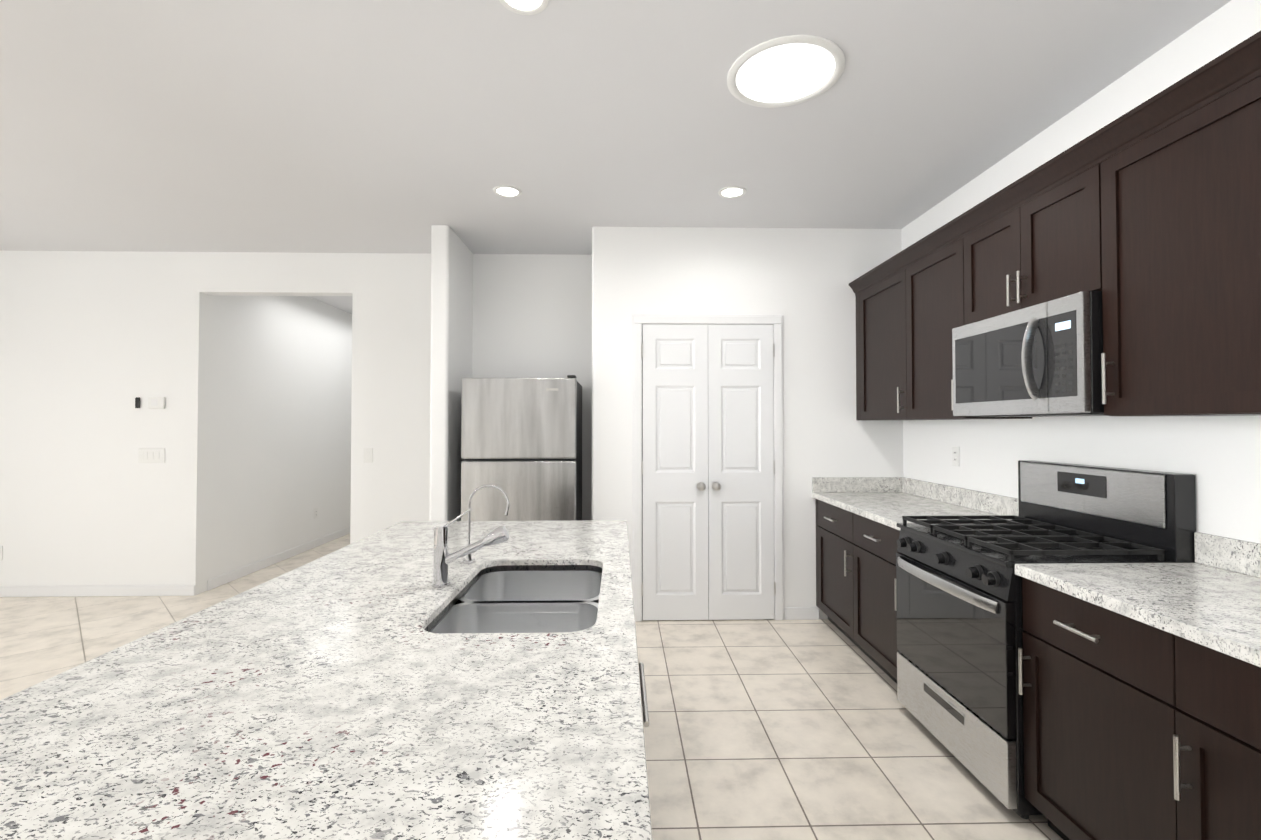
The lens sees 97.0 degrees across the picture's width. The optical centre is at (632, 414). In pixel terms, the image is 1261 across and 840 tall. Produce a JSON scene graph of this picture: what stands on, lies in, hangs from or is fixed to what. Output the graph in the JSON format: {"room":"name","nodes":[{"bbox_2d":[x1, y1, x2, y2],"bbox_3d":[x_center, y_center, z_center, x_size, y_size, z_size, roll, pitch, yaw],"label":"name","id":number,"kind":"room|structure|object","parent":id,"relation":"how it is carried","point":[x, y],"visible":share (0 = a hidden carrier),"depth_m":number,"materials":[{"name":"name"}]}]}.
{"room":"kitchen","nodes":[
{"label":"kitchen","id":0,"kind":"room"},
{"bbox_2d":[207,295,351,579],"bbox_3d":[-3.544,0.095,6.214,0.120,2.720,3.350,0,-1,-1],"label":"wall","id":1,"kind":"structure","parent":0,"point":[280,399],"depth_m":5.42,"materials":[{"name":"paint"}]},
{"bbox_2d":[207,527,349,590],"bbox_3d":[-3.477,1.412,6.188,0.012,0.085,3.340,0,-1,-1],"label":"baseboard","id":2,"kind":"structure","parent":1,"relation":"attached to","point":[218,581],"depth_m":5.33,"materials":[{"name":"paint"}]},
{"bbox_2d":[0,251,591,594],"bbox_3d":[-3.176,0.065,4.512,5.757,2.720,0.170,0,-1,-1],"label":"wall","id":3,"kind":"structure","parent":0,"point":[94,345],"depth_m":4.42,"materials":[{"name":"paint"}]},
{"bbox_2d":[0,546,2,560],"bbox_3d":[-4.962,1.083,4.363,0.072,0.115,0.008,0,-1,-1],"label":"outlet","id":4,"kind":"object","parent":3,"relation":"attached to","point":[1,552],"visible":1,"depth_m":4.36,"materials":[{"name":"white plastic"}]},
{"bbox_2d":[0,585,194,596],"bbox_3d":[-4.742,1.381,4.361,2.600,0.085,0.012,0,-1,-1],"label":"baseboard","id":5,"kind":"structure","parent":3,"relation":"attached to","point":[96,590],"depth_m":4.37,"materials":[{"name":"paint"}]},
{"bbox_2d":[135,397,164,408],"bbox_3d":[-3.805,-0.094,4.403,0.225,0.095,0.024,0,-1,-1],"label":"thermostat","id":6,"kind":"object","parent":3,"relation":"attached to","point":[156,402],"visible":0.98,"depth_m":4.39,"materials":[{"name":"white plastic"}]},
{"bbox_2d":[138,448,164,462],"bbox_3d":[-3.790,0.322,4.404,0.202,0.110,0.008,0,-1,-1],"label":"switch plate","id":7,"kind":"object","parent":3,"relation":"attached to","point":[151,455],"visible":1,"depth_m":4.40,"materials":[{"name":"white plastic"}]},
{"bbox_2d":[364,448,372,462],"bbox_3d":[-2.103,0.324,4.442,0.072,0.115,0.008,0,-1,-1],"label":"switch plate","id":8,"kind":"object","parent":3,"relation":"attached to","point":[368,455],"visible":1,"depth_m":4.44,"materials":[{"name":"white plastic"}]},
{"bbox_2d":[430,225,472,520],"bbox_3d":[-1.338,0.060,4.177,0.123,2.810,0.704,0,-1,-1],"label":"wall","id":9,"kind":"structure","parent":0,"point":[451,307],"depth_m":3.85,"materials":[{"name":"paint"}]},
{"bbox_2d":[0,534,1062,839],"bbox_3d":[-2.041,1.419,2.399,8.170,0.060,11.240,0,-1,-1],"label":"floor","id":10,"kind":"structure","parent":0,"point":[784,730],"depth_m":2.50,"materials":[{"name":"tile"}]},
{"bbox_2d":[461,375,581,520],"bbox_3d":[-0.773,0.578,4.093,0.769,1.680,0.701,0,-1,-1],"label":"refrigerator","id":11,"kind":"object","parent":10,"relation":"on","point":[521,442],"visible":0.5,"depth_m":3.75,"materials":[{"name":"metal"}]},
{"bbox_2d":[432,537,648,726],"bbox_3d":[-0.312,0.948,1.161,0.690,0.839,3.070,0,-1,-1],"label":"sink","id":12,"kind":"object","parent":10,"relation":"on","point":[502,597],"depth_m":1.59,"materials":[{"name":"metal"}]},
{"bbox_2d":[0,520,651,839],"bbox_3d":[-0.538,0.540,1.163,1.098,0.098,3.130,0,-1,-1],"label":"island countertop","id":13,"kind":"structure","parent":12,"relation":"on","point":[320,699],"depth_m":0.90,"materials":[{"name":"white stone"}]},
{"bbox_2d":[432,507,508,587],"bbox_3d":[-0.473,0.384,1.632,0.222,0.228,0.050,0,-1,-1],"label":"faucet","id":14,"kind":"object","parent":13,"relation":"on","point":[443,559],"visible":1,"depth_m":1.62,"materials":[{"name":"silver metal"}]},
{"bbox_2d":[462,484,508,563],"bbox_3d":[-0.498,0.370,1.899,0.157,0.266,0.049,0,-1,-1],"label":"filter faucet","id":15,"kind":"object","parent":13,"relation":"on","point":[468,560],"visible":0.75,"depth_m":1.90,"materials":[{"name":"silver metal"}]},
{"bbox_2d":[813,497,843,633],"bbox_3d":[1.588,0.989,3.536,0.618,0.840,0.677,0,-1,-1],"label":"base cabinet","id":16,"kind":"object","parent":10,"relation":"on","point":[829,519],"depth_m":3.62,"materials":[{"name":"brown wood"}]},
{"bbox_2d":[844,513,899,683],"bbox_3d":[1.600,0.979,2.983,0.618,0.840,0.662,0,-1,-1],"label":"base cabinet","id":17,"kind":"object","parent":10,"relation":"on","point":[870,549],"depth_m":3.02,"materials":[{"name":"brown wood"}]},
{"bbox_2d":[812,493,1011,532],"bbox_3d":[1.581,0.546,3.270,0.643,0.037,1.222,0,-1,-1],"label":"countertop","id":18,"kind":"structure","parent":17,"relation":"on","point":[888,509],"depth_m":3.20,"materials":[{"name":"white stone"}]},
{"bbox_2d":[896,460,1195,818],"bbox_3d":[1.560,0.799,2.272,0.729,1.176,0.756,0,-1,-1],"label":"range","id":19,"kind":"object","parent":10,"relation":"on","point":[959,598],"visible":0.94,"depth_m":2.12,"materials":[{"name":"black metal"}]},
{"bbox_2d":[1018,577,1143,839],"bbox_3d":[1.632,0.955,1.600,0.618,0.840,0.577,0,-1,-1],"label":"base cabinet","id":20,"kind":"object","parent":10,"relation":"on","point":[1079,663],"depth_m":1.65,"materials":[{"name":"brown wood"}]},
{"bbox_2d":[1015,561,1260,668],"bbox_3d":[1.633,0.507,1.022,0.643,0.037,1.748,0,-1,-1],"label":"countertop","id":21,"kind":"structure","parent":20,"relation":"on","point":[1206,606],"depth_m":1.54,"materials":[{"name":"white stone"}]},
{"bbox_2d":[1140,625,1260,839],"bbox_3d":[1.644,0.946,1.067,0.618,0.840,0.727,0,-1,-1],"label":"base cabinet","id":22,"kind":"object","parent":10,"relation":"on","point":[1140,687],"depth_m":1.31,"materials":[{"name":"brown wood"}]},
{"bbox_2d":[0,0,1230,313],"bbox_3d":[-2.041,-1.370,2.447,8.170,0.080,11.240,0,-1,-1],"label":"ceiling","id":23,"kind":"structure","parent":0,"point":[344,126],"depth_m":2.47,"materials":[{"name":"paint"}]},
{"bbox_2d":[493,185,521,197],"bbox_3d":[-0.735,-1.312,3.286,0.164,0.007,0.164,0,-1,-1],"label":"recessed light","id":24,"kind":"object","parent":23,"relation":"in","point":[507,191],"visible":1,"depth_m":3.28,"materials":[{"name":"white plastic"}]},
{"bbox_2d":[499,0,548,14],"bbox_3d":[-0.351,-1.338,1.785,0.164,0.007,0.164,0,-1,-1],"label":"recessed light","id":25,"kind":"object","parent":23,"relation":"in","point":[527,7],"visible":1,"depth_m":1.83,"materials":[{"name":"white plastic"}]},
{"bbox_2d":[718,186,745,197],"bbox_3d":[0.590,-1.312,3.297,0.164,0.007,0.164,0,-1,-1],"label":"recessed light","id":26,"kind":"object","parent":23,"relation":"in","point":[732,192],"visible":1,"depth_m":3.29,"materials":[{"name":"white plastic"}]},
{"bbox_2d":[727,35,844,107],"bbox_3d":[0.595,-1.326,2.187,0.444,0.016,0.444,0,-1,-1],"label":"recessed light","id":27,"kind":"object","parent":23,"relation":"in","point":[788,70],"visible":1,"depth_m":2.15,"materials":[{"name":"white plastic"}]},
{"bbox_2d":[592,227,903,620],"bbox_3d":[0.835,0.061,4.282,2.253,2.810,0.814,0,-1,-1],"label":"wall","id":28,"kind":"structure","parent":0,"point":[799,279],"depth_m":3.88,"materials":[{"name":"paint"}]},
{"bbox_2d":[632,314,784,621],"bbox_3d":[0.524,0.359,3.821,1.051,2.109,0.081,0,-1,-1],"label":"pantry doors","id":29,"kind":"structure","parent":28,"relation":"in","point":[707,469],"depth_m":3.85,"materials":[{"name":"paint"}]},
{"bbox_2d":[785,607,818,619],"bbox_3d":[1.171,1.372,3.853,0.241,0.085,0.012,0,-1,-1],"label":"baseboard","id":30,"kind":"structure","parent":28,"relation":"attached to","point":[801,613],"depth_m":3.85,"materials":[{"name":"paint"}]},
{"bbox_2d":[812,477,899,492],"bbox_3d":[1.558,0.486,3.872,0.623,0.103,0.020,0,-1,-1],"label":"backsplash","id":31,"kind":"structure","parent":28,"relation":"attached to","point":[819,484],"depth_m":3.86,"materials":[{"name":"white stone"}]},
{"bbox_2d":[901,0,1260,543],"bbox_3d":[2.021,0.003,0.866,0.120,2.720,7.700,0,-1,-1],"label":"wall","id":32,"kind":"structure","parent":0,"point":[1219,457],"depth_m":2.23,"materials":[{"name":"paint"}]},
{"bbox_2d":[853,255,896,419],"bbox_3d":[1.733,-0.445,3.531,0.328,0.956,0.742,0,-1,-1],"label":"upper cabinet","id":33,"kind":"object","parent":32,"relation":"attached to","point":[875,292],"depth_m":3.59,"materials":[{"name":"brown wood"}]},
{"bbox_2d":[952,446,959,465],"bbox_3d":[1.900,0.244,3.280,0.008,0.115,0.072,0,-1,-1],"label":"outlet","id":34,"kind":"object","parent":32,"relation":"attached to","point":[955,455],"visible":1,"depth_m":3.28,"materials":[{"name":"white plastic"}]},
{"bbox_2d":[897,215,1031,419],"bbox_3d":[1.746,-0.455,2.979,0.328,0.956,0.597,0,-1,-1],"label":"upper cabinet","id":35,"kind":"object","parent":32,"relation":"attached to","point":[929,271],"depth_m":2.99,"materials":[{"name":"brown wood"}]},
{"bbox_2d":[961,135,1092,325],"bbox_3d":[1.762,-0.685,2.302,0.328,0.519,0.764,0,-1,-1],"label":"upper cabinet","id":36,"kind":"object","parent":32,"relation":"attached to","point":[1029,244],"depth_m":2.23,"materials":[{"name":"brown wood"}]},
{"bbox_2d":[952,291,1108,416],"bbox_3d":[1.697,-0.207,2.293,0.454,0.424,0.756,0,-1,-1],"label":"microwave","id":37,"kind":"object","parent":36,"relation":"attached to","point":[1041,359],"visible":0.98,"depth_m":2.11,"materials":[{"name":"silver metal"}]},
{"bbox_2d":[900,477,1260,576],"bbox_3d":[1.922,0.454,2.023,0.020,0.103,3.734,0,-1,-1],"label":"backsplash","id":38,"kind":"structure","parent":32,"relation":"attached to","point":[1241,556],"depth_m":1.90,"materials":[{"name":"white stone"}]},
{"bbox_2d":[1093,35,1260,415],"bbox_3d":[1.777,-0.478,1.618,0.328,0.956,0.598,0,-1,-1],"label":"upper cabinet","id":39,"kind":"object","parent":32,"relation":"attached to","point":[1144,217],"depth_m":1.63,"materials":[{"name":"brown wood"}]}
]}

